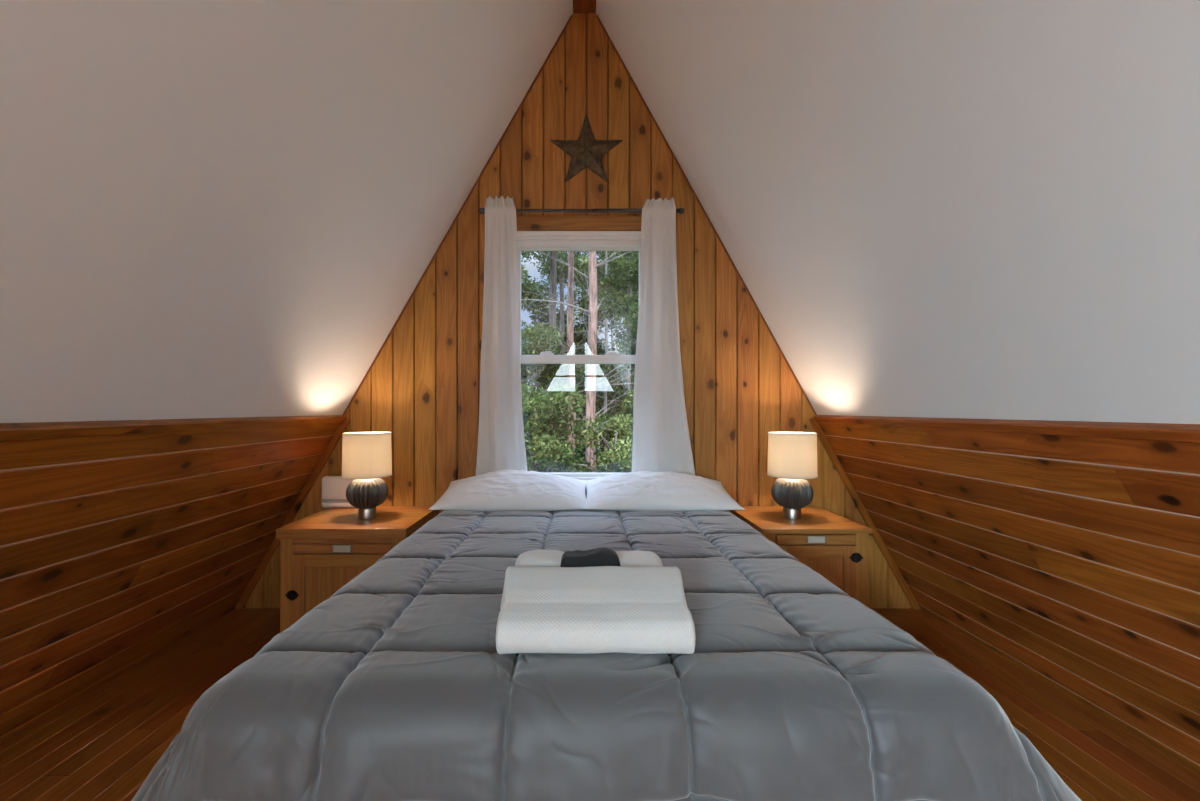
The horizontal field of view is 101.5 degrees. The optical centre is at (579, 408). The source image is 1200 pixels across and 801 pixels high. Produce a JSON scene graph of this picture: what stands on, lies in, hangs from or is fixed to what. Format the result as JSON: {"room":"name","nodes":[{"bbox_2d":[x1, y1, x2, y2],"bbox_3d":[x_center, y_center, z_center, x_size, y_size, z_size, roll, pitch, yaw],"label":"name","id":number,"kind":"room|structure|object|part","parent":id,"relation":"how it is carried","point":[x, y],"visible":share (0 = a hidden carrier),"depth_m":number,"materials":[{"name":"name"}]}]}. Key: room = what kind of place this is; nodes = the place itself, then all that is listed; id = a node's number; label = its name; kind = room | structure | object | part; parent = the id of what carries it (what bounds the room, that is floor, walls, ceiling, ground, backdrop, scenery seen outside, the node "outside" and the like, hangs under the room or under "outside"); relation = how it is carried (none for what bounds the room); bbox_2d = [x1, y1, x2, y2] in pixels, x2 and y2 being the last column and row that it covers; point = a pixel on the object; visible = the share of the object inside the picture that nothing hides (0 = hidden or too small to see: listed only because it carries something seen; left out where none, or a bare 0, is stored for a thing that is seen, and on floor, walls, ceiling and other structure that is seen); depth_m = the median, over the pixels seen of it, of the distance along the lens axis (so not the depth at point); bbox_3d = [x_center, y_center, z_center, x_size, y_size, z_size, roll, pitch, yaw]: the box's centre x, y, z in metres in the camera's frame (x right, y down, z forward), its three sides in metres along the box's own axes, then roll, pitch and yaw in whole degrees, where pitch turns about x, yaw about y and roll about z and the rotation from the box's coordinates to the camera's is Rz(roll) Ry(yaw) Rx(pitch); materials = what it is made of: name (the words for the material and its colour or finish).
{"room":"attic bedroom","nodes":[
{"label":"attic bedroom","id":0,"kind":"room"},
{"bbox_2d":[0,422,340,744],"bbox_3d":[-1.778,0.641,-1.510,0.694,1.197,8.980,0,0,0],"label":"wall","id":1,"kind":"structure","parent":0,"point":[116,549],"depth_m":1.85,"materials":[{"name":"orange wood"}]},
{"bbox_2d":[0,415,345,440],"bbox_3d":[-1.437,0.057,-1.510,0.041,0.043,8.980,0,0,0],"label":"trim","id":2,"kind":"structure","parent":1,"relation":"attached to","point":[34,430],"depth_m":1.57,"materials":[{"name":"orange wood"}]},
{"bbox_2d":[0,0,572,422],"bbox_3d":[-1.155,-0.624,-1.490,2.366,3.972,9.220,0,0,0],"label":"ceiling","id":3,"kind":"structure","parent":0,"point":[209,208],"depth_m":1.49,"materials":[{"name":"paint"}]},
{"bbox_2d":[573,0,595,12],"bbox_3d":[0.026,-2.458,-1.510,0.148,0.100,8.980,0,0,0],"label":"ridge beam","id":4,"kind":"structure","parent":3,"relation":"attached to","point":[579,6],"depth_m":2.93,"materials":[{"name":"brown wood"}]},
{"bbox_2d":[244,13,911,607],"bbox_3d":[-0.015,-0.660,3.050,4.197,3.744,0.140,0,0,0],"label":"wall","id":5,"kind":"structure","parent":0,"point":[422,388],"depth_m":2.98,"materials":[{"name":"brown wood"}]},
{"bbox_2d":[235,417,350,608],"bbox_3d":[-1.742,0.629,2.972,0.700,1.166,0.016,0,0,0],"label":"trim","id":6,"kind":"structure","parent":5,"relation":"attached to","point":[343,425],"depth_m":2.96,"materials":[{"name":"orange wood"}]},
{"bbox_2d":[343,15,571,414],"bbox_3d":[-0.744,-1.173,2.974,1.395,2.430,0.008,0,0,0],"label":"trim","id":7,"kind":"structure","parent":5,"relation":"attached to","point":[568,21],"depth_m":2.97,"materials":[{"name":"brown wood"}]},
{"bbox_2d":[517,231,640,480],"bbox_3d":[0.000,-0.310,3.020,0.970,1.539,0.180,0,0,0],"label":"window","id":8,"kind":"structure","parent":5,"relation":"in","point":[526,240],"depth_m":3.02,"materials":[{"name":"white plastic"}]},
{"bbox_3d":[0.000,0.042,3.032,0.814,0.750,0.032,0,0,0],"label":"sash","id":9,"kind":"part","parent":8,"relation":"part of","materials":[{"name":"white plastic"}]},
{"bbox_3d":[0.000,-0.667,3.067,0.814,0.769,0.030,0,0,0],"label":"sash","id":10,"kind":"part","parent":8,"relation":"part of","materials":[{"name":"clear glass"}]},
{"bbox_2d":[516,216,641,230],"bbox_3d":[0.000,-1.127,2.972,1.040,0.088,0.016,0,0,0],"label":"trim","id":11,"kind":"structure","parent":5,"relation":"attached to","point":[524,223],"depth_m":2.96,"materials":[{"name":"brown wood"}]},
{"bbox_2d":[479,208,683,213],"bbox_3d":[0.010,-1.172,2.929,1.206,0.070,0.101,0,0,0],"label":"curtain rod","id":12,"kind":"object","parent":5,"relation":"attached to","point":[481,210],"visible":0.45,"depth_m":2.89,"materials":[{"name":"metal"}]},
{"bbox_2d":[476,195,526,475],"bbox_3d":[-0.460,-0.270,2.892,0.339,1.972,0.055,0,0,-1],"label":"curtain","id":13,"kind":"object","parent":12,"relation":"hanging from","point":[501,441],"visible":0.81,"depth_m":2.89,"materials":[{"name":"white fabric"}]},
{"bbox_2d":[631,197,695,475],"bbox_3d":[0.505,-0.263,2.889,0.411,1.959,0.052,0,0,2],"label":"curtain","id":14,"kind":"object","parent":12,"relation":"hanging from","point":[661,438],"visible":0.8,"depth_m":2.89,"materials":[{"name":"white fabric"}]},
{"bbox_2d":[550,114,622,182],"bbox_3d":[0.040,-1.583,2.955,0.443,0.422,0.048,0,0,0],"label":"star ornament","id":15,"kind":"object","parent":5,"relation":"attached to","point":[585,152],"visible":1,"depth_m":2.96,"materials":[{"name":"metal"}]},
{"bbox_2d":[596,15,816,415],"bbox_3d":[0.769,-1.173,2.974,1.339,2.429,0.008,0,0,0],"label":"trim","id":16,"kind":"structure","parent":5,"relation":"attached to","point":[599,20],"depth_m":2.97,"materials":[{"name":"brown wood"}]},
{"bbox_2d":[808,417,919,608],"bbox_3d":[1.726,0.629,2.972,0.674,1.166,0.016,0,0,0],"label":"trim","id":17,"kind":"structure","parent":5,"relation":"attached to","point":[815,425],"depth_m":2.96,"materials":[{"name":"orange wood"}]},
{"bbox_2d":[0,608,1199,800],"bbox_3d":[0.000,1.292,-1.490,5.200,0.160,9.220,0,0,0],"label":"floor","id":18,"kind":"structure","parent":0,"point":[103,745],"depth_m":1.86,"materials":[{"name":"brown wood"}]},
{"bbox_2d":[276,506,438,632],"bbox_3d":[-1.176,0.901,2.686,0.642,0.622,0.584,0,0,0],"label":"nightstand","id":19,"kind":"object","parent":18,"relation":"on","point":[321,552],"visible":0.57,"depth_m":2.43,"materials":[{"name":"brown wood"}]},
{"bbox_3d":[-1.176,0.936,2.435,0.372,0.319,0.006,0,0,0],"label":"door panel","id":20,"kind":"part","parent":19,"relation":"part of","materials":[{"name":"brown wood"}]},
{"bbox_2d":[322,476,355,507],"bbox_3d":[-1.410,0.496,2.934,0.255,0.188,0.068,0,0,0],"label":"radio","id":21,"kind":"object","parent":19,"relation":"on","point":[334,488],"visible":0.58,"depth_m":2.90,"materials":[{"name":"white plastic"}]},
{"bbox_3d":[-1.176,0.936,2.430,0.488,0.435,0.020,0,0,0],"label":"door","id":22,"kind":"part","parent":19,"relation":"part of","materials":[{"name":"brown wood"}]},
{"bbox_3d":[-1.176,0.926,2.436,0.618,0.572,0.020,0,0,0],"label":"frame","id":23,"kind":"part","parent":19,"relation":"part of","materials":[{"name":"brown wood"}]},
{"bbox_3d":[-1.176,0.692,2.430,0.488,0.046,0.020,0,0,0],"label":"drawer","id":24,"kind":"part","parent":19,"relation":"part of","materials":[{"name":"brown wood"}]},
{"bbox_2d":[341,432,391,518],"bbox_3d":[-1.155,0.359,2.660,0.252,0.460,0.252,0,0,0],"label":"table lamp","id":25,"kind":"object","parent":19,"relation":"on","point":[366,456],"visible":1,"depth_m":2.57,"materials":[{"name":"beige fabric"}]},
{"bbox_3d":[-1.155,0.133,2.660,0.244,0.009,0.244,0,0,0],"label":"shade trim","id":26,"kind":"part","parent":25,"relation":"part of","materials":[{"name":"fabric"}]},
{"bbox_3d":[-1.155,0.359,2.660,0.252,0.009,0.252,0,0,0],"label":"shade trim","id":27,"kind":"part","parent":25,"relation":"part of","materials":[{"name":"fabric"}]},
{"bbox_3d":[-1.155,0.246,2.660,0.250,0.234,0.250,0,0,0],"label":"lamp shade","id":28,"kind":"part","parent":25,"relation":"part of","materials":[{"name":"fabric"}]},
{"bbox_2d":[729,506,872,606],"bbox_3d":[1.167,0.901,2.686,0.545,0.622,0.584,0,0,0],"label":"nightstand","id":29,"kind":"object","parent":18,"relation":"on","point":[834,546],"visible":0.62,"depth_m":2.43,"materials":[{"name":"brown wood"}]},
{"bbox_2d":[767,432,817,518],"bbox_3d":[1.151,0.359,2.660,0.252,0.460,0.252,0,0,-23],"label":"table lamp","id":30,"kind":"object","parent":29,"relation":"on","point":[792,456],"visible":1,"depth_m":2.57,"materials":[{"name":"beige fabric"}]},
{"bbox_3d":[1.151,0.246,2.660,0.250,0.234,0.250,0,0,-23],"label":"lamp shade","id":31,"kind":"part","parent":30,"relation":"part of","materials":[{"name":"fabric"}]},
{"bbox_3d":[1.151,0.133,2.660,0.244,0.009,0.244,0,0,-23],"label":"shade trim","id":32,"kind":"part","parent":30,"relation":"part of","materials":[{"name":"fabric"}]},
{"bbox_3d":[1.151,0.359,2.660,0.252,0.009,0.252,0,0,-23],"label":"shade trim","id":33,"kind":"part","parent":30,"relation":"part of","materials":[{"name":"fabric"}]},
{"bbox_3d":[1.167,0.913,2.436,0.521,0.598,0.020,0,0,0],"label":"frame","id":34,"kind":"part","parent":29,"relation":"part of","materials":[{"name":"brown wood"}]},
{"bbox_3d":[1.167,0.647,2.430,0.391,0.048,0.020,0,0,0],"label":"drawer","id":35,"kind":"part","parent":29,"relation":"part of","materials":[{"name":"brown wood"}]},
{"bbox_3d":[1.167,0.914,2.430,0.391,0.479,0.020,0,0,0],"label":"door","id":36,"kind":"part","parent":29,"relation":"part of","materials":[{"name":"brown wood"}]},
{"bbox_3d":[1.167,0.914,2.435,0.275,0.363,0.006,0,0,0],"label":"door panel","id":37,"kind":"part","parent":29,"relation":"part of","materials":[{"name":"brown wood"}]},
{"bbox_3d":[0.030,0.885,1.915,1.340,0.655,1.930,0,0,0],"label":"bed","id":38,"kind":"object","parent":18,"relation":"on","visible":0},
{"bbox_2d":[132,509,1081,800],"bbox_3d":[0.059,0.807,1.634,2.008,0.616,1.955,0,0,0],"label":"comforter","id":39,"kind":"object","parent":38,"relation":"on","point":[395,686],"visible":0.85,"depth_m":0.89,"materials":[{"name":"grey fabric"}]},
{"bbox_2d":[428,470,588,511],"bbox_3d":[-0.354,0.433,2.665,0.811,0.192,0.464,0,0,-1],"label":"pillow","id":40,"kind":"object","parent":39,"relation":"on","point":[502,490],"visible":0.93,"depth_m":2.50,"materials":[{"name":"white fabric"}]},
{"bbox_2d":[515,549,563,566],"bbox_3d":[-0.098,0.441,1.305,0.151,0.122,0.136,0,0,-2],"label":"hand towel","id":41,"kind":"object","parent":39,"relation":"on","point":[532,558],"visible":0.32,"depth_m":1.26,"materials":[{"name":"white fabric"}]},
{"bbox_2d":[560,547,620,566],"bbox_3d":[0.027,0.431,1.262,0.162,0.143,0.076,0,0,0],"label":"cloth","id":42,"kind":"object","parent":39,"relation":"on","point":[602,556],"visible":0.34,"depth_m":1.23,"materials":[{"name":"black fabric"}]},
{"bbox_2d":[496,566,695,653],"bbox_3d":[0.032,0.445,1.103,0.428,0.122,0.239,0,0,0],"label":"bath towel","id":43,"kind":"object","parent":39,"relation":"on","point":[599,609],"visible":1,"depth_m":1.03,"materials":[{"name":"white fabric"}]},
{"bbox_2d":[615,550,662,566],"bbox_3d":[0.145,0.444,1.305,0.151,0.117,0.136,0,0,3],"label":"hand towel","id":44,"kind":"object","parent":39,"relation":"on","point":[637,558],"visible":0.3,"depth_m":1.28,"materials":[{"name":"white fabric"}]},
{"bbox_2d":[586,471,744,511],"bbox_3d":[0.420,0.436,2.665,0.811,0.185,0.464,0,0,1],"label":"pillow","id":45,"kind":"object","parent":39,"relation":"on","point":[641,490],"visible":0.91,"depth_m":2.50,"materials":[{"name":"white fabric"}]},
{"bbox_2d":[596,0,1199,423],"bbox_3d":[1.167,-0.623,-1.490,2.278,3.970,9.220,0,0,0],"label":"ceiling","id":46,"kind":"structure","parent":0,"point":[970,209],"depth_m":1.44,"materials":[{"name":"paint"}]},
{"bbox_2d":[818,422,1199,772],"bbox_3d":[1.760,0.640,-1.510,0.669,1.199,8.980,0,0,0],"label":"wall","id":47,"kind":"structure","parent":0,"point":[1074,561],"depth_m":1.75,"materials":[{"name":"orange wood"}]},
{"bbox_2d":[813,415,1199,442],"bbox_3d":[1.433,0.057,-1.510,0.041,0.043,8.980,0,0,0],"label":"trim","id":48,"kind":"structure","parent":47,"relation":"attached to","point":[1123,430],"depth_m":1.48,"materials":[{"name":"orange wood"}]},
{"label":"outside","id":49,"kind":"structure","parent":0,"visible":0},
{"bbox_3d":[0.000,1.554,38.580,80.000,5.212,70.000,0,0,0],"label":"ground","id":50,"kind":"structure","parent":49,"visible":0},
{"bbox_2d":[521,264,557,467],"bbox_3d":[-3.307,-1.945,22.004,4.653,12.216,4.807,0,0,0],"label":"leafy tree","id":51,"kind":"object","parent":50,"relation":"on","point":[532,290],"visible":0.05,"depth_m":21.59,"materials":[{"name":"green plant"}]},
{"bbox_2d":[521,323,570,472],"bbox_3d":[-1.599,0.939,13.053,2.793,6.449,2.903,0,0,-27],"label":"leafy tree","id":52,"kind":"object","parent":50,"relation":"on","point":[540,342],"visible":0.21,"depth_m":12.86,"materials":[{"name":"green plant"}]},
{"bbox_2d":[521,305,585,472],"bbox_3d":[-1.567,-0.446,24.931,4.960,9.625,4.710,0,0,-31],"label":"leafy tree","id":53,"kind":"object","parent":50,"relation":"on","point":[534,317],"visible":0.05,"depth_m":23.62,"materials":[{"name":"green plant"}]},
{"bbox_2d":[521,382,590,472],"bbox_3d":[-0.791,1.831,8.897,2.158,4.667,2.156,0,0,0],"label":"bush","id":54,"kind":"object","parent":50,"relation":"on","point":[554,400],"visible":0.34,"depth_m":8.83,"materials":[{"name":"green plant"}]},
{"bbox_2d":[522,326,600,441],"bbox_3d":[-1.459,-0.233,32.017,6.904,10.096,6.752,0,0,0],"label":"leafy tree","id":55,"kind":"object","parent":50,"relation":"on","point":[574,326],"visible":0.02,"depth_m":31.85,"materials":[{"name":"green plant"}]},
{"bbox_2d":[521,251,611,472],"bbox_3d":[-0.771,-3.542,15.473,4.493,15.622,3.279,0,0,-25],"label":"pine tree","id":56,"kind":"object","parent":50,"relation":"on","point":[554,264],"visible":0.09,"depth_m":15.41,"materials":[{"name":"green plant"}]},
{"bbox_2d":[532,251,609,416],"bbox_3d":[-0.646,-3.667,19.964,3.837,15.867,4.876,0,0,-13],"label":"pine tree","id":57,"kind":"object","parent":50,"relation":"on","point":[561,273],"visible":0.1,"depth_m":19.90,"materials":[{"name":"green plant"}]},
{"bbox_2d":[521,251,624,472],"bbox_3d":[-0.378,-3.450,13.527,4.230,15.426,3.363,0,0,38],"label":"pine tree","id":58,"kind":"object","parent":50,"relation":"on","point":[570,299],"visible":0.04,"depth_m":13.44,"materials":[{"name":"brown plant"}]},
{"bbox_2d":[523,251,633,472],"bbox_3d":[0.409,-3.387,10.847,3.741,15.306,4.142,0,0,18],"label":"pine tree","id":59,"kind":"object","parent":50,"relation":"on","point":[592,290],"visible":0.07,"depth_m":10.92,"materials":[{"name":"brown plant"}]},
{"bbox_2d":[536,353,628,472],"bbox_3d":[0.097,1.184,16.902,3.511,6.173,3.220,0,0,3],"label":"leafy tree","id":60,"kind":"object","parent":50,"relation":"on","point":[601,371],"visible":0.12,"depth_m":16.79,"materials":[{"name":"green plant"}]},
{"bbox_2d":[535,251,637,447],"bbox_3d":[0.316,-1.908,23.828,5.048,12.209,5.305,0,0,0],"label":"leafy tree","id":61,"kind":"object","parent":50,"relation":"on","point":[583,267],"visible":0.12,"depth_m":23.27,"materials":[{"name":"green plant"}]},
{"bbox_2d":[556,251,634,462],"bbox_3d":[1.018,-3.387,16.091,2.687,15.303,3.620,0,0,27],"label":"pine tree","id":62,"kind":"object","parent":50,"relation":"on","point":[606,319],"visible":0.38,"depth_m":16.46,"materials":[{"name":"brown plant"}]},
{"bbox_2d":[566,253,634,441],"bbox_3d":[1.675,-2.520,30.345,6.934,14.614,6.691,0,0,25],"label":"leafy tree","id":63,"kind":"object","parent":50,"relation":"on","point":[580,369],"visible":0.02,"depth_m":29.68,"materials":[{"name":"green plant"}]},
{"bbox_2d":[574,413,632,472],"bbox_3d":[0.733,2.113,9.474,2.402,4.102,2.094,0,0,0],"label":"leafy tree","id":64,"kind":"object","parent":50,"relation":"on","point":[620,450],"visible":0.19,"depth_m":9.18,"materials":[{"name":"green plant"}]},
{"bbox_2d":[574,251,634,468],"bbox_3d":[2.416,-2.492,21.946,4.732,13.310,4.745,0,0,45],"label":"leafy tree","id":65,"kind":"object","parent":50,"relation":"on","point":[613,325],"visible":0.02,"depth_m":21.98,"materials":[{"name":"green plant"}]},
{"bbox_2d":[587,251,638,471],"bbox_3d":[1.661,-3.425,18.263,4.086,15.378,3.655,0,0,16],"label":"pine tree","id":66,"kind":"object","parent":50,"relation":"on","point":[628,380],"visible":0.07,"depth_m":17.96,"materials":[{"name":"green plant"}]},
{"bbox_2d":[595,251,638,440],"bbox_3d":[1.507,-0.101,11.896,2.264,8.528,2.683,0,0,-24],"label":"leafy tree","id":67,"kind":"object","parent":50,"relation":"on","point":[631,308],"visible":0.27,"depth_m":11.99,"materials":[{"name":"green plant"}]},
{"bbox_2d":[620,282,637,310],"bbox_3d":[4.271,-2.279,24.176,4.937,12.884,5.377,0,0,-19],"label":"leafy tree","id":68,"kind":"object","parent":50,"relation":"on","point":[636,282],"visible":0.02,"depth_m":24.60,"materials":[{"name":"green plant"}]}
]}

